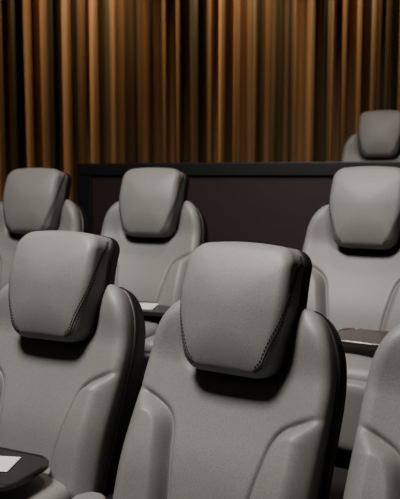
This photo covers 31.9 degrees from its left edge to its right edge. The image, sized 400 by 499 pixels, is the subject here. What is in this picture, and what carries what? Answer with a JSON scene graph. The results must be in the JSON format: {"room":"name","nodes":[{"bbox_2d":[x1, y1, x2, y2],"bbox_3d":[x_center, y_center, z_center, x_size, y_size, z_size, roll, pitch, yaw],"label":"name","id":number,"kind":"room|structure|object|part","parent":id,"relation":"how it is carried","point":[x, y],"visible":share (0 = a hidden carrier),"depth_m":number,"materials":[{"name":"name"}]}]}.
{"room":"auditorium","nodes":[
{"label":"auditorium","id":0,"kind":"room"},
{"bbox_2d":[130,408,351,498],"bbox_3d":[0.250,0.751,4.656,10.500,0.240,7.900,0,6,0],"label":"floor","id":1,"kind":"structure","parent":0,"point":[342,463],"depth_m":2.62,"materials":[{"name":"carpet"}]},
{"bbox_2d":[0,168,88,290],"bbox_3d":[-1.055,0.135,3.827,0.730,1.162,0.960,2,6,18],"label":"seat","id":2,"kind":"object","parent":1,"relation":"on","point":[34,199],"visible":0.32,"depth_m":4.00,"materials":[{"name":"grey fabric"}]},
{"bbox_2d":[3,168,66,234],"bbox_3d":[-0.960,-0.277,4.077,0.346,0.396,0.237,2,6,18],"label":"cushion","id":3,"kind":"object","parent":2,"relation":"on","point":[34,199],"depth_m":3.99,"materials":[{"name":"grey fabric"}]},
{"bbox_2d":[0,200,82,290],"bbox_3d":[-0.990,0.069,4.022,0.610,0.707,0.436,2,6,18],"label":"backrest cushion","id":4,"kind":"object","parent":2,"relation":"on","point":[18,218],"depth_m":3.99,"materials":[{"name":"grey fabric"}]},
{"bbox_2d":[77,176,92,233],"bbox_3d":[-0.896,-0.041,5.676,0.130,1.120,0.130,3,7,24],"label":"end post","id":5,"kind":"object","parent":1,"relation":"on","point":[84,183],"visible":0.2,"depth_m":5.57,"materials":[{"name":"black"}]},
{"bbox_2d":[101,167,207,407],"bbox_3d":[-0.351,0.154,3.644,0.785,1.162,0.960,2,7,21],"label":"seat","id":6,"kind":"object","parent":1,"relation":"on","point":[156,230],"visible":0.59,"depth_m":3.80,"materials":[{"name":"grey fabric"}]},
{"bbox_3d":[-0.394,0.542,3.648,0.540,0.390,0.650,2,7,21],"label":"seat","id":7,"kind":"part","parent":6,"relation":"part of","materials":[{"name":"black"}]},
{"bbox_2d":[119,167,184,238],"bbox_3d":[-0.266,-0.258,3.898,0.346,0.396,0.237,2,7,21],"label":"cushion","id":8,"kind":"object","parent":6,"relation":"on","point":[151,200],"depth_m":3.81,"materials":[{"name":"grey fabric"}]},
{"bbox_2d":[101,201,202,305],"bbox_3d":[-0.301,0.088,3.845,0.610,0.707,0.436,2,7,21],"label":"backrest cushion","id":9,"kind":"object","parent":6,"relation":"on","point":[157,240],"depth_m":3.80,"materials":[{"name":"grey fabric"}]},
{"bbox_2d":[144,315,161,338],"bbox_3d":[-0.425,0.419,3.555,0.500,0.155,0.560,2,7,21],"label":"seat cushion","id":10,"kind":"object","parent":6,"relation":"on","point":[151,322],"depth_m":3.45,"materials":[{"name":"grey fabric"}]},
{"bbox_2d":[139,301,170,316],"bbox_3d":[-0.202,0.305,3.564,0.440,0.022,0.250,2,7,21],"label":"tray","id":11,"kind":"object","parent":6,"relation":"on","point":[150,308],"depth_m":3.57,"materials":[{"name":"black laminate"}]},
{"bbox_2d":[92,176,333,250],"bbox_3d":[1.606,0.076,4.578,5.400,1.120,0.085,3,7,24],"label":"panel","id":12,"kind":"object","parent":1,"relation":"on","point":[272,210],"visible":0.2,"depth_m":5.04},
{"bbox_2d":[77,161,399,175],"bbox_3d":[1.561,-0.525,4.536,5.500,0.095,0.140,3,7,24],"label":"rail","id":13,"kind":"object","parent":12,"relation":"attached to","point":[226,168],"visible":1,"depth_m":5.02,"materials":[{"name":"black"}]},
{"bbox_2d":[302,166,399,454],"bbox_3d":[0.672,0.219,3.041,0.785,1.162,0.960,3,7,28],"label":"seat","id":14,"kind":"object","parent":1,"relation":"on","point":[352,242],"visible":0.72,"depth_m":3.19,"materials":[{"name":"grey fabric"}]},
{"bbox_3d":[0.624,0.606,3.050,0.540,0.390,0.650,3,7,28],"label":"seat","id":15,"kind":"part","parent":14,"relation":"part of","materials":[{"name":"black"}]},
{"bbox_2d":[302,204,399,331],"bbox_3d":[0.747,0.153,3.234,0.610,0.707,0.436,3,7,28],"label":"backrest cushion","id":16,"kind":"object","parent":14,"relation":"on","point":[353,250],"depth_m":3.21,"materials":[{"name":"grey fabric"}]},
{"bbox_2d":[343,345,376,381],"bbox_3d":[0.584,0.482,2.962,0.500,0.155,0.560,3,7,28],"label":"seat cushion","id":17,"kind":"object","parent":14,"relation":"on","point":[358,359],"depth_m":2.73,"materials":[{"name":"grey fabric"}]},
{"bbox_2d":[338,328,388,348],"bbox_3d":[0.761,0.370,2.855,0.440,0.022,0.250,3,7,28],"label":"tray","id":18,"kind":"object","parent":14,"relation":"on","point":[357,337],"depth_m":2.87,"materials":[{"name":"brown laminate"}]},
{"bbox_2d":[329,166,399,250],"bbox_3d":[0.792,-0.192,3.283,0.346,0.396,0.237,3,7,28],"label":"cushion","id":19,"kind":"object","parent":14,"relation":"on","point":[364,201],"depth_m":3.20,"materials":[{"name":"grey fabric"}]},
{"bbox_3d":[0.250,-3.693,1.719,10.500,0.100,14.200,0,6,0],"label":"ceiling","id":20,"kind":"structure","parent":0,"visible":0},
{"bbox_2d":[0,0,399,203],"bbox_3d":[0.254,-1.974,8.675,10.322,4.750,0.354,0,6,0],"label":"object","id":21,"kind":"object","parent":20,"relation":"hanging from","point":[82,81],"visible":0.52,"depth_m":8.67,"materials":[{"name":"brown fabric"}]},
{"bbox_3d":[0.250,1.180,2.237,10.500,0.100,14.200,0,6,0],"label":"floor","id":22,"kind":"structure","parent":0,"visible":0},
{"bbox_2d":[0,230,145,498],"bbox_3d":[-0.632,0.541,2.276,0.730,1.162,0.960,3,7,25],"label":"seat","id":23,"kind":"object","parent":22,"relation":"on","point":[72,340],"visible":1,"depth_m":2.39,"materials":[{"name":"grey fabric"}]},
{"bbox_2d":[0,447,48,491],"bbox_3d":[-0.704,0.675,2.207,0.440,0.022,0.250,3,7,25],"label":"tray","id":24,"kind":"object","parent":23,"relation":"on","point":[17,467],"depth_m":2.16,"materials":[{"name":"black plastic"}]},
{"bbox_2d":[0,468,69,498],"bbox_3d":[-0.689,0.806,2.181,0.500,0.155,0.560,3,7,25],"label":"seat cushion","id":25,"kind":"object","parent":23,"relation":"on","point":[52,483],"depth_m":2.18,"materials":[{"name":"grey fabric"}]},
{"bbox_2d":[9,230,110,341],"bbox_3d":[-0.502,0.131,2.512,0.346,0.396,0.237,3,7,25],"label":"cushion","id":26,"kind":"object","parent":23,"relation":"on","point":[59,281],"depth_m":2.42,"materials":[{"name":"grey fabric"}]},
{"bbox_2d":[113,242,346,498],"bbox_3d":[-0.035,0.585,1.864,0.730,1.162,0.960,4,7,31],"label":"seat","id":27,"kind":"object","parent":22,"relation":"on","point":[242,395],"visible":1,"depth_m":2.00,"materials":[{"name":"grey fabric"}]},
{"bbox_2d":[181,242,304,378],"bbox_3d":[0.123,0.176,2.085,0.346,0.396,0.237,4,7,31],"label":"cushion","id":28,"kind":"object","parent":27,"relation":"on","point":[243,303],"depth_m":2.00,"materials":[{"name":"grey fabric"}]},
{"bbox_2d":[343,323,399,498],"bbox_3d":[0.553,0.622,1.522,0.730,1.162,0.960,4,7,33],"label":"seat","id":29,"kind":"object","parent":22,"relation":"on","point":[374,468],"visible":1,"depth_m":1.80,"materials":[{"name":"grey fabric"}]},
{"bbox_3d":[2.240,0.241,6.050,6.480,0.480,4.919,0,6,0],"label":"floor","id":30,"kind":"structure","parent":0,"visible":0},
{"bbox_2d":[341,110,399,161],"bbox_3d":[1.348,-0.518,5.424,0.730,1.162,0.960,2,7,22],"label":"seat","id":31,"kind":"object","parent":30,"relation":"on","point":[377,138],"visible":0.27,"depth_m":5.60,"materials":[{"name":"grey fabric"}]},
{"bbox_2d":[341,134,399,161],"bbox_3d":[1.427,-0.583,5.615,0.610,0.707,0.436,2,7,22],"label":"backrest cushion","id":32,"kind":"object","parent":31,"relation":"on","point":[359,147],"depth_m":5.60,"materials":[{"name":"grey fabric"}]},
{"bbox_2d":[358,110,399,158],"bbox_3d":[1.464,-0.929,5.667,0.346,0.396,0.237,2,7,22],"label":"cushion","id":33,"kind":"object","parent":31,"relation":"on","point":[378,130],"depth_m":5.59,"materials":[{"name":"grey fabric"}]}
]}

